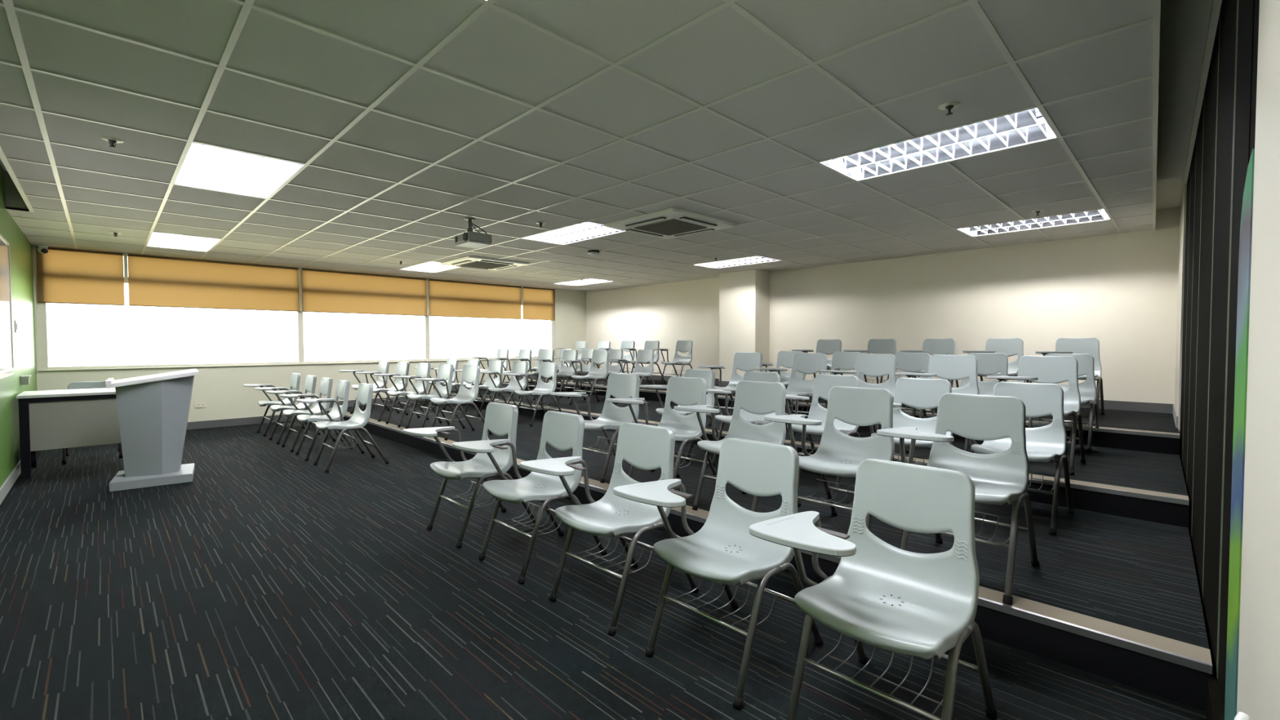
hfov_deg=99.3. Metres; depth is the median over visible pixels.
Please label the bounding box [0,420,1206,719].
floor
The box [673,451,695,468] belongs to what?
basket
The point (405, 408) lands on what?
basket
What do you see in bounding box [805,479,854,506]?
basket
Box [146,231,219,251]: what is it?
ceiling light
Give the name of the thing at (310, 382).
chair
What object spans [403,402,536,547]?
chair
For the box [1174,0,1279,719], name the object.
wall
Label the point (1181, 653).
trim
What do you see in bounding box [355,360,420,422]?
chair
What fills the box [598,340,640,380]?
chair
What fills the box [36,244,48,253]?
security camera
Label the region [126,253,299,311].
roller blind
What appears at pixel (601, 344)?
chair
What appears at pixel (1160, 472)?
platform
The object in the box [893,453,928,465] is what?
basket
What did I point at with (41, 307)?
window
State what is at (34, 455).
cable tray
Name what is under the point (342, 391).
chair
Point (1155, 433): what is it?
trim
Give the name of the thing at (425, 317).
window
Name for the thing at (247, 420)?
baseboard
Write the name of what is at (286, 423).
basket
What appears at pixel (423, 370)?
chair
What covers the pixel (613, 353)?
chair
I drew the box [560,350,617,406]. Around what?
chair
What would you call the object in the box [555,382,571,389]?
basket
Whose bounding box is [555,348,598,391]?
chair
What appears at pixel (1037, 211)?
sprinkler
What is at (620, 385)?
chair
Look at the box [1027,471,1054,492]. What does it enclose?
basket
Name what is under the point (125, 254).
strip
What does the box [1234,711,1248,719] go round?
wall hook
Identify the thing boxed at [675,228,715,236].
outlet
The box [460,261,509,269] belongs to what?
grille
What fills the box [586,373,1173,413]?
baseboard
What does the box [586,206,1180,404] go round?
wall
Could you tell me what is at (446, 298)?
roller blind
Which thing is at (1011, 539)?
basket
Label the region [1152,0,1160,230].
trim
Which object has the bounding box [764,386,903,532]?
chair
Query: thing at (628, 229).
outlet
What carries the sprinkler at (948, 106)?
attached to the ceiling
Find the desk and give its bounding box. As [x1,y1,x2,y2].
[16,387,120,478]
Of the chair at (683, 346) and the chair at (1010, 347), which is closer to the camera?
the chair at (1010, 347)
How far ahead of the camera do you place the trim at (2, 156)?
3.92 m
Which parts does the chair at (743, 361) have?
leg, tablet arm, leg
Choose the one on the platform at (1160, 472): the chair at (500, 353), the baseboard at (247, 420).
the chair at (500, 353)
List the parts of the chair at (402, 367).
leg, tablet arm, leg, leg, leg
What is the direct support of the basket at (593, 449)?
on the chair at (620, 385)
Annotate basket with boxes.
[266,413,287,420]
[280,416,300,426]
[294,422,316,432]
[309,429,336,439]
[327,435,358,448]
[381,398,399,406]
[399,401,420,410]
[417,405,443,415]
[440,410,468,420]
[446,480,496,507]
[500,502,561,535]
[502,397,519,404]
[527,401,549,409]
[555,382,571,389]
[574,534,653,575]
[588,436,617,453]
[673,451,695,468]
[674,578,781,631]
[785,404,810,414]
[799,440,819,454]
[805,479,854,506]
[817,633,964,714]
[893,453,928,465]
[974,511,1020,543]
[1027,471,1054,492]
[1039,415,1088,424]
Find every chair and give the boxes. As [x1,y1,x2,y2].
[62,381,122,464]
[243,373,312,436]
[254,374,329,444]
[266,377,346,452]
[279,379,364,461]
[296,382,389,472]
[339,360,399,413]
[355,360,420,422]
[373,362,441,426]
[392,363,465,428]
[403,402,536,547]
[413,358,465,408]
[414,364,492,440]
[433,359,487,409]
[452,410,607,583]
[453,360,506,416]
[469,348,510,394]
[480,360,535,416]
[489,349,535,395]
[502,361,562,426]
[510,349,562,399]
[513,348,551,390]
[520,422,698,635]
[532,349,586,403]
[533,348,574,392]
[550,373,654,483]
[552,341,586,377]
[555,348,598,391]
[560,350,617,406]
[575,341,610,368]
[580,349,623,399]
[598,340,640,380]
[606,376,716,479]
[608,349,654,390]
[613,437,823,709]
[621,340,665,384]
[640,368,721,461]
[652,340,693,384]
[674,380,800,511]
[697,351,762,426]
[706,371,785,466]
[748,458,997,719]
[756,352,827,439]
[762,351,808,413]
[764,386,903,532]
[785,373,860,488]
[791,339,841,377]
[813,351,863,404]
[821,353,896,434]
[843,338,896,382]
[869,377,952,466]
[874,351,934,429]
[876,392,1039,604]
[894,354,983,453]
[900,338,959,387]
[946,352,1008,395]
[962,337,1026,382]
[966,381,1073,534]
[986,355,1085,475]
[1017,353,1098,453]
[1035,337,1104,417]
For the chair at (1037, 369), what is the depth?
3.98 m
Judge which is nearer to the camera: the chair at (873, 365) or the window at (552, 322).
the chair at (873, 365)
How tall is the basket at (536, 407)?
0.078 m
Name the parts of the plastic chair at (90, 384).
leg, leg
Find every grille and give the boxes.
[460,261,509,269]
[634,218,706,235]
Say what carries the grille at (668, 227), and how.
attached to the air conditioner at (674, 222)
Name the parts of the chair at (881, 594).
leg, tablet arm, support plate, leg, leg, leg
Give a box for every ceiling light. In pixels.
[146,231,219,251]
[174,142,302,197]
[400,261,457,272]
[523,222,622,244]
[555,278,610,285]
[694,256,778,267]
[822,107,1056,180]
[958,208,1109,235]
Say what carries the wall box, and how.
attached to the wall at (20, 248)
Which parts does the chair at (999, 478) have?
leg, tablet arm, leg, leg, leg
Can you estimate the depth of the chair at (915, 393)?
3.79 m
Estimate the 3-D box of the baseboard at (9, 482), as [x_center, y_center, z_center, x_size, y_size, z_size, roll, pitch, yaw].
[-3.810,1.059,3.070,0.012,0.100,10.019,-2,2,-45]
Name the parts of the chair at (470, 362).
leg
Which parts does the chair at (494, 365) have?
leg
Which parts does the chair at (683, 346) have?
leg, tablet arm, leg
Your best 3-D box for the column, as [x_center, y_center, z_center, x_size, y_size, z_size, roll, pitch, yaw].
[1.770,-0.511,9.240,0.427,1.943,0.730,-2,2,-45]
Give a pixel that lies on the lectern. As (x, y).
(153, 410)
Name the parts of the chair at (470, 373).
leg, tablet arm, leg, leg, leg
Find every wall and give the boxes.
[0,164,37,487]
[31,244,586,422]
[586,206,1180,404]
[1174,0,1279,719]
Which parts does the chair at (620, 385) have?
tablet arm, leg, leg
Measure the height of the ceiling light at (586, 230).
0.113 m
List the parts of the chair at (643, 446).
leg, support plate, tablet arm, leg, leg, leg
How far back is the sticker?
1.30 m
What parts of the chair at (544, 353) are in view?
tablet arm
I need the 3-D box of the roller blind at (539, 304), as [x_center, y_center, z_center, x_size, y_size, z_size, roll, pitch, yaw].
[-2.161,-1.202,11.650,0.834,0.688,0.030,-2,2,-45]
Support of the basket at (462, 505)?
on the chair at (500, 419)
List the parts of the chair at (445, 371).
leg, tablet arm, leg, leg, leg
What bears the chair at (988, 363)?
on the platform at (1160, 472)
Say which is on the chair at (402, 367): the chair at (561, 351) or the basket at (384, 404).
the basket at (384, 404)
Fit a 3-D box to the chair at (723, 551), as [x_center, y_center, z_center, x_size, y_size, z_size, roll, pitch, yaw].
[0.308,0.735,2.082,0.705,0.803,0.497,-2,2,-44]
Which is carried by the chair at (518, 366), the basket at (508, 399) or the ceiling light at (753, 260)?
the basket at (508, 399)
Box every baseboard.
[0,460,21,504]
[186,373,586,430]
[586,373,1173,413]
[1173,404,1177,427]
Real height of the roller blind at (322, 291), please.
0.688 m
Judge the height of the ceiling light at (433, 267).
0.113 m
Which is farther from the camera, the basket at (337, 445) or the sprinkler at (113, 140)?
the basket at (337, 445)
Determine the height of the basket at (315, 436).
0.078 m
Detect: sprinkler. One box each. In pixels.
[100,136,124,147]
[109,231,121,236]
[536,222,546,227]
[937,101,960,115]
[1031,209,1044,216]
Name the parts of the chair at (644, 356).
tablet arm, leg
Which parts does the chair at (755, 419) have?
leg, tablet arm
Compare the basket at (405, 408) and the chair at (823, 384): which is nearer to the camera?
the chair at (823, 384)
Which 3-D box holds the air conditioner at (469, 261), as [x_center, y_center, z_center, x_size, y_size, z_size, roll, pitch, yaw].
[-2.305,-1.417,8.059,0.980,0.042,0.980,-2,2,-45]
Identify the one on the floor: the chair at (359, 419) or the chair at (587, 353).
the chair at (359, 419)
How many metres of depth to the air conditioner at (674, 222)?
5.32 m
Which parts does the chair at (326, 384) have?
leg, tablet arm, leg, leg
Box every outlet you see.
[451,260,471,265]
[456,266,488,269]
[480,260,513,265]
[496,265,515,269]
[625,217,666,226]
[625,228,662,236]
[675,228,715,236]
[679,216,717,226]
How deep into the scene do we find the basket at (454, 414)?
6.09 m
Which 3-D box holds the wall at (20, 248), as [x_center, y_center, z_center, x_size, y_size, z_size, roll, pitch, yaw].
[-3.870,-0.313,2.971,0.150,2.850,10.419,-2,2,-45]
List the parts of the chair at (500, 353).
tablet arm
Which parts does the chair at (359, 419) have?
leg, tablet arm, leg, leg, leg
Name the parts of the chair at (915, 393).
tablet arm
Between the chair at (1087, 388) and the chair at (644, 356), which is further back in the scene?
the chair at (644, 356)
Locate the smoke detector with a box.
[587,249,599,255]
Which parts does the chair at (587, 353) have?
leg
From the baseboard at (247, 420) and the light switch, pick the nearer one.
the light switch
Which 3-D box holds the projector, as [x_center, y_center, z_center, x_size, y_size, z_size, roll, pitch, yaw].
[-1.596,-1.228,5.221,0.272,0.254,0.300,-2,2,-45]
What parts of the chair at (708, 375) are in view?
tablet arm, leg, leg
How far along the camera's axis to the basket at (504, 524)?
2.96 m
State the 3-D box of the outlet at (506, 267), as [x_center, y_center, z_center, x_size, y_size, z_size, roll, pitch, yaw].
[-2.045,-1.414,8.315,0.060,0.008,0.500,-2,2,-45]
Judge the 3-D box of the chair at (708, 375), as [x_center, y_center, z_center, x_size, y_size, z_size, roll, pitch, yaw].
[0.405,0.492,5.109,0.705,0.803,0.497,-2,2,-44]
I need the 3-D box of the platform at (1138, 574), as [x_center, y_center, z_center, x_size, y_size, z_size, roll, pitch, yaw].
[-0.994,0.943,5.917,1.818,0.150,9.918,-2,2,-45]
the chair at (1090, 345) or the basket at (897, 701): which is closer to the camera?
the basket at (897, 701)
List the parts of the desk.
leg, leg, rail, modesty panel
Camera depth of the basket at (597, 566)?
2.46 m
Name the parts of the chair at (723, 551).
leg, tablet arm, support plate, leg, leg, leg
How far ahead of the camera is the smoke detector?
6.99 m
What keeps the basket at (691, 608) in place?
on the chair at (723, 551)
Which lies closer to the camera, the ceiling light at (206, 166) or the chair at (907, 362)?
the ceiling light at (206, 166)
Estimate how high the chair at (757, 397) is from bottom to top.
0.803 m
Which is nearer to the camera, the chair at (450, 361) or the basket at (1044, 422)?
the basket at (1044, 422)
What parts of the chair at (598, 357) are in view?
leg, tablet arm, leg, leg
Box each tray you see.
[0,372,13,378]
[31,450,40,462]
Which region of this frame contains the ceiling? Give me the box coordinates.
[0,0,1212,291]
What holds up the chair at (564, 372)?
on the platform at (1160, 472)
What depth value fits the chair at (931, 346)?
6.56 m
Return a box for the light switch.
[14,320,17,333]
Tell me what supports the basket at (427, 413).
on the chair at (445, 371)
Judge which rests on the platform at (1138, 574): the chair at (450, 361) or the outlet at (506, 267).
the chair at (450, 361)
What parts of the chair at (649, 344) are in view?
tablet arm, leg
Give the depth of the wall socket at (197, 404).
7.70 m
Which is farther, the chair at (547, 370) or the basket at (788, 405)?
the chair at (547, 370)
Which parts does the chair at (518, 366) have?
tablet arm, leg, leg, leg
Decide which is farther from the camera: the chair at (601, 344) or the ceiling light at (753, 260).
the chair at (601, 344)
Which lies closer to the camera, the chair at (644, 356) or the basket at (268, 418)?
the basket at (268, 418)
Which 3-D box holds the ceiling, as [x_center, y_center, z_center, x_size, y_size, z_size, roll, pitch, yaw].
[-0.784,-1.556,6.004,8.558,0.361,10.049,-2,2,-45]
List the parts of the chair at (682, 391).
leg, tablet arm, leg, leg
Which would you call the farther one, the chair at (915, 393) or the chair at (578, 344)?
the chair at (578, 344)
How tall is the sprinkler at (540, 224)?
0.044 m
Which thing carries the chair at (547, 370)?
on the platform at (1138, 574)
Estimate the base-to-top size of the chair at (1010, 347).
0.803 m
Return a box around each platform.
[324,400,1212,711]
[446,387,1188,527]
[525,377,1179,454]
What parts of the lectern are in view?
plate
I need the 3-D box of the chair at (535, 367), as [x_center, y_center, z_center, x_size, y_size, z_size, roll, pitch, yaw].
[-2.039,0.181,10.552,0.497,0.803,0.705,2,2,44]
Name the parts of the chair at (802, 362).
leg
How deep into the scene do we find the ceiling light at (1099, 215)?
5.53 m
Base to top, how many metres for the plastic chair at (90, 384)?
0.803 m
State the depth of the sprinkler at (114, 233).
5.82 m
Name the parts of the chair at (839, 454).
tablet arm, leg, leg, leg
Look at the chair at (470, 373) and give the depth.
6.19 m
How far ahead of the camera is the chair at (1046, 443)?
3.26 m
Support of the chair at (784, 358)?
on the platform at (1160, 472)
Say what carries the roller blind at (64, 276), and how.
attached to the wall at (223, 390)
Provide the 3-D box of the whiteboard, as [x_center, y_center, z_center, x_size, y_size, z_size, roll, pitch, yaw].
[-4.405,-0.425,3.666,0.070,1.122,3.100,-2,2,-45]
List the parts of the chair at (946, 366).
leg, leg, leg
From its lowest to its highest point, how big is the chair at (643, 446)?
0.803 m
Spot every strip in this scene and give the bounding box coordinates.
[124,253,127,280]
[298,267,302,311]
[426,278,429,315]
[520,286,523,303]
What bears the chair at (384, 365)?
on the platform at (1138, 574)
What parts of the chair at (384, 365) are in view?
leg, tablet arm, leg, leg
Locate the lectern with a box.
[105,368,199,491]
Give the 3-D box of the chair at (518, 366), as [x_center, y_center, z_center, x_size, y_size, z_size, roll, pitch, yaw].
[-1.870,0.420,7.633,0.497,0.803,0.705,2,2,45]
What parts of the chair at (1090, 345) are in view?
leg, leg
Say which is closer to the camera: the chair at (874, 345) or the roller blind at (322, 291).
the chair at (874, 345)
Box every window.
[35,245,301,369]
[300,268,427,364]
[427,279,555,360]
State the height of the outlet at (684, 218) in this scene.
0.008 m
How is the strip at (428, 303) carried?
attached to the wall at (223, 390)
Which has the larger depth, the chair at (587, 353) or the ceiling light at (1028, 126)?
the chair at (587, 353)
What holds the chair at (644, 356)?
on the platform at (1160, 472)
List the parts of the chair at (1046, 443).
tablet arm, leg, leg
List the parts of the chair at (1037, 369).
support plate, leg, leg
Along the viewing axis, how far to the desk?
5.04 m
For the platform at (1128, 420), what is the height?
0.451 m
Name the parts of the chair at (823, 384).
tablet arm, leg, leg, leg, leg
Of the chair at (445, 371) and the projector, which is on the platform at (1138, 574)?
the chair at (445, 371)
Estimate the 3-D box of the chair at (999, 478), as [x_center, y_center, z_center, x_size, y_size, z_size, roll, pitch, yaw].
[1.452,0.570,2.469,0.705,0.803,0.497,-2,2,-44]
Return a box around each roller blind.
[35,245,124,305]
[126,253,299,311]
[301,267,426,315]
[428,278,521,319]
[522,286,555,320]
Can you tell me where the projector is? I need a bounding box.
[454,217,492,248]
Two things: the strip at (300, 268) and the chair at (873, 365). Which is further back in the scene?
the strip at (300, 268)
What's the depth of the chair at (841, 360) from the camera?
6.27 m
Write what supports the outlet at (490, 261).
attached to the air conditioner at (469, 261)
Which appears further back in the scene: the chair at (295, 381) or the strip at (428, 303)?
the strip at (428, 303)
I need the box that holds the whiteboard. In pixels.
[0,233,13,378]
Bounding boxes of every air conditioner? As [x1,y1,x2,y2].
[439,255,529,270]
[603,207,737,239]
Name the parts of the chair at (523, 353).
tablet arm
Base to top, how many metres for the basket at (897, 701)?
0.078 m
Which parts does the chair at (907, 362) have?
tablet arm, leg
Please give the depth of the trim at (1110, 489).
3.41 m
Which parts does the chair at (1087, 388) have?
leg, leg, leg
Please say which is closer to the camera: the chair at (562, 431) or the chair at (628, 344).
the chair at (562, 431)
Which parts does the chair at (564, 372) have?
leg, leg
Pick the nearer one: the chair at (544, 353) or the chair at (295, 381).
the chair at (295, 381)
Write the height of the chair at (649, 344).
0.803 m
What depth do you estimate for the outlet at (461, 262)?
7.80 m
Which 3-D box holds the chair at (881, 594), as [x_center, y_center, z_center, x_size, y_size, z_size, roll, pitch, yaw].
[0.724,0.747,1.659,0.705,0.803,0.497,-2,2,-45]
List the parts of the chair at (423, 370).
leg, tablet arm, leg, leg, leg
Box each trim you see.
[0,146,34,212]
[327,408,1212,674]
[450,393,1189,505]
[520,378,1179,438]
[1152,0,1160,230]
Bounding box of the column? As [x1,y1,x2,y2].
[719,269,769,381]
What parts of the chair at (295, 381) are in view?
leg, tablet arm, leg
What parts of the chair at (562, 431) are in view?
leg, support plate, tablet arm, leg, leg, leg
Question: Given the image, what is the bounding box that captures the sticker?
[1224,148,1254,719]
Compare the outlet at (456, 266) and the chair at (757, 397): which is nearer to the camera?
the chair at (757, 397)
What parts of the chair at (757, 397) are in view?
leg, tablet arm, leg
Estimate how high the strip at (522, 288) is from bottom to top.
0.358 m
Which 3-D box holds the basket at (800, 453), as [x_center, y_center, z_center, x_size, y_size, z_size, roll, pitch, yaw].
[1.372,0.687,4.101,0.213,0.078,0.380,-2,2,-44]
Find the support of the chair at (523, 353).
on the platform at (1160, 472)
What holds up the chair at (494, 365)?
on the platform at (1138, 574)
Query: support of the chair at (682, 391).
on the platform at (1138, 574)
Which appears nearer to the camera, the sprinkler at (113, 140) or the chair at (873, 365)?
the sprinkler at (113, 140)
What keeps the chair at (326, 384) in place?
on the floor
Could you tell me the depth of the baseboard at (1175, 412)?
5.00 m
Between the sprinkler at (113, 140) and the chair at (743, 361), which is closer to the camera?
the sprinkler at (113, 140)
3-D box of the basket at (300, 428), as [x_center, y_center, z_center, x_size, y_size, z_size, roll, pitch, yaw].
[-3.868,0.781,6.276,0.213,0.078,0.380,-2,2,-45]
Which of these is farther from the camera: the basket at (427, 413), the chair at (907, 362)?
the basket at (427, 413)
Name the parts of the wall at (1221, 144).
panel, panel, panel, panel, panel, panel, panel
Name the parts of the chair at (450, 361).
leg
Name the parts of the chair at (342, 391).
leg, tablet arm, leg, leg, leg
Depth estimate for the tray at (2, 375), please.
4.09 m
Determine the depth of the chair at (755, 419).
4.66 m
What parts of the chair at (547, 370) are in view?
leg, tablet arm, leg, leg, leg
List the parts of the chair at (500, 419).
leg, support plate, tablet arm, leg, leg, leg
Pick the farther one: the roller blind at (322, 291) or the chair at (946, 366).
the roller blind at (322, 291)
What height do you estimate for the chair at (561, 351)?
0.803 m
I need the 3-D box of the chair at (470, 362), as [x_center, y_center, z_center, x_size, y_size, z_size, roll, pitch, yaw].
[-2.834,0.392,8.610,0.705,0.803,0.497,-2,2,-44]
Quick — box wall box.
[20,375,31,385]
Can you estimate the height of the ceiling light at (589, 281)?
0.113 m
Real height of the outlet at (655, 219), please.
0.012 m
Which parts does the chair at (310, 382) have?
leg, tablet arm, leg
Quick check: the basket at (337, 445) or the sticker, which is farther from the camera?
the basket at (337, 445)
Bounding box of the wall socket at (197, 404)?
[195,402,206,408]
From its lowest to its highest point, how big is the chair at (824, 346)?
0.803 m
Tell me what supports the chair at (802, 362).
on the platform at (1160, 472)

